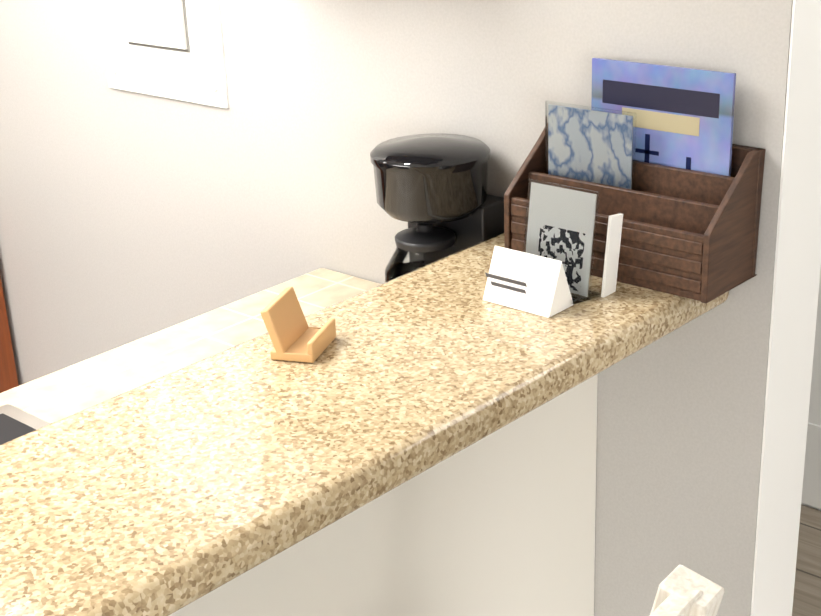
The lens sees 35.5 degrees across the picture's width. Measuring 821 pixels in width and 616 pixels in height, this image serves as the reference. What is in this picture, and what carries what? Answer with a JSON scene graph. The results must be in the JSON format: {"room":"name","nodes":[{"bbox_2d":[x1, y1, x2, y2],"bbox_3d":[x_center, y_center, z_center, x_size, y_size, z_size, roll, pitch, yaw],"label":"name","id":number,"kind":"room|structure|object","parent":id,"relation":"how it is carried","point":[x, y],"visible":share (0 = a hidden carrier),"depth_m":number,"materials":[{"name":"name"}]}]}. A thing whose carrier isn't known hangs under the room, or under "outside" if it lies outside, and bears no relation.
{"room":"reception area","nodes":[
{"label":"reception area","id":0,"kind":"room"},
{"bbox_2d":[0,268,380,423],"bbox_3d":[-0.753,0.332,1.585,0.508,0.033,2.321,16,28,39],"label":"desk","id":1,"kind":"object","parent":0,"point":[53,397],"visible":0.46,"depth_m":2.16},
{"bbox_2d":[370,133,503,282],"bbox_3d":[0.038,-0.121,2.159,0.198,0.326,0.199,16,28,39],"label":"coffee maker","id":2,"kind":"object","parent":1,"relation":"on","point":[431,189],"visible":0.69,"depth_m":2.07,"materials":[{"name":"black plastic"}]},
{"bbox_2d":[0,0,792,615],"bbox_3d":[0.916,-0.276,1.516,7.650,2.845,0.155,16,28,39],"label":"wall","id":3,"kind":"structure","parent":0,"point":[128,216],"depth_m":2.37,"materials":[{"name":"paint"}]},
{"bbox_2d":[98,0,228,107],"bbox_3d":[-0.534,-0.814,2.554,0.395,0.800,0.018,16,28,39],"label":"picture","id":4,"kind":"object","parent":3,"relation":"attached to","point":[172,49],"visible":1,"depth_m":2.64,"materials":[{"name":"white paper"}]},
{"bbox_2d":[750,0,820,615],"bbox_3d":[2.179,0.214,0.513,4.290,2.290,0.153,16,28,39],"label":"trim","id":5,"kind":"structure","parent":3,"relation":"attached to","point":[797,269],"depth_m":1.96,"materials":[{"name":"white paint"}]},
{"bbox_2d":[792,504,820,615],"bbox_3d":[-0.879,1.905,0.123,7.650,0.050,8.350,16,28,39],"label":"floor","id":6,"kind":"structure","parent":0,"point":[807,595],"depth_m":3.11,"materials":[{"name":"brown wood"}]},
{"bbox_2d":[0,276,18,392],"bbox_3d":[-1.709,0.211,3.195,0.643,0.916,1.284,16,28,39],"label":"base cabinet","id":7,"kind":"object","parent":6,"relation":"on","point":[8,377],"visible":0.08,"depth_m":3.45,"materials":[{"name":"brown wood"}]},
{"bbox_2d":[0,404,49,444],"bbox_3d":[-0.723,0.740,1.743,0.490,0.918,2.308,16,28,39],"label":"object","id":8,"kind":"object","parent":6,"relation":"on","point":[15,422],"visible":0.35,"depth_m":1.92,"materials":[{"name":"white"}]},
{"bbox_2d":[169,374,597,615],"bbox_3d":[-0.468,0.742,1.545,0.140,1.040,2.243,16,28,39],"label":"base panel","id":9,"kind":"object","parent":6,"relation":"on","point":[500,522],"visible":0.33,"depth_m":1.96,"materials":[{"name":"white paint"}]},
{"bbox_2d":[0,233,728,615],"bbox_3d":[-0.430,0.268,1.255,0.407,0.050,2.308,16,28,39],"label":"countertop","id":10,"kind":"structure","parent":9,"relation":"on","point":[168,495],"depth_m":1.48,"materials":[{"name":"stone"}]},
{"bbox_2d":[260,287,335,362],"bbox_3d":[-0.146,0.021,1.688,0.069,0.069,0.090,4,22,16],"label":"stand","id":11,"kind":"object","parent":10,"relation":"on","point":[294,336],"visible":1,"depth_m":1.68,"materials":[{"name":"brown wood"}]},
{"bbox_2d":[483,246,573,317],"bbox_3d":[0.158,-0.039,1.801,0.116,0.074,0.082,16,28,39],"label":"sign","id":12,"kind":"object","parent":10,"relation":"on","point":[530,283],"visible":1,"depth_m":1.79,"materials":[{"name":"white paper"}]},
{"bbox_2d":[523,179,622,303],"bbox_3d":[0.220,-0.096,1.839,0.130,0.161,0.106,16,28,39],"label":"holder","id":13,"kind":"object","parent":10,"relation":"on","point":[561,221],"visible":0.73,"depth_m":1.83,"materials":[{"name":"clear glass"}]},
{"bbox_2d":[504,123,764,302],"bbox_3d":[0.325,-0.153,1.917,0.358,0.192,0.146,16,28,39],"label":"organizer","id":14,"kind":"object","parent":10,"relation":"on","point":[689,234],"visible":0.62,"depth_m":1.84,"materials":[{"name":"brown wood"}]},
{"bbox_2d":[545,101,635,188],"bbox_3d":[0.272,-0.196,1.954,0.160,0.223,0.004,16,28,39],"label":"notebook","id":15,"kind":"object","parent":14,"relation":"in","point":[589,145],"visible":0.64,"depth_m":1.93,"materials":[{"name":"blue paper"}]},
{"bbox_2d":[591,58,735,176],"bbox_3d":[0.368,-0.216,1.906,0.235,0.288,0.006,16,28,39],"label":"magazine","id":16,"kind":"object","parent":14,"relation":"in","point":[683,117],"visible":0.6,"depth_m":1.86,"materials":[{"name":"blue paper"}]},
{"bbox_2d":[650,565,723,615],"bbox_3d":[-0.004,0.788,1.257,0.527,1.140,0.436,14,27,35],"label":"stool","id":17,"kind":"object","parent":6,"relation":"on","point":[682,590],"visible":1,"depth_m":1.08,"materials":[{"name":"white wood"}]},
{"bbox_3d":[1.355,-0.474,1.972,7.650,2.845,1.170,16,28,39],"label":"wall","id":18,"kind":"structure","parent":0,"visible":0},
{"bbox_2d":[801,270,820,510],"bbox_3d":[1.303,-0.407,2.674,2.304,2.210,0.073,16,28,39],"label":"door","id":19,"kind":"structure","parent":18,"relation":"attached to","point":[811,493],"depth_m":3.29,"materials":[{"name":"white paint"}]}
]}

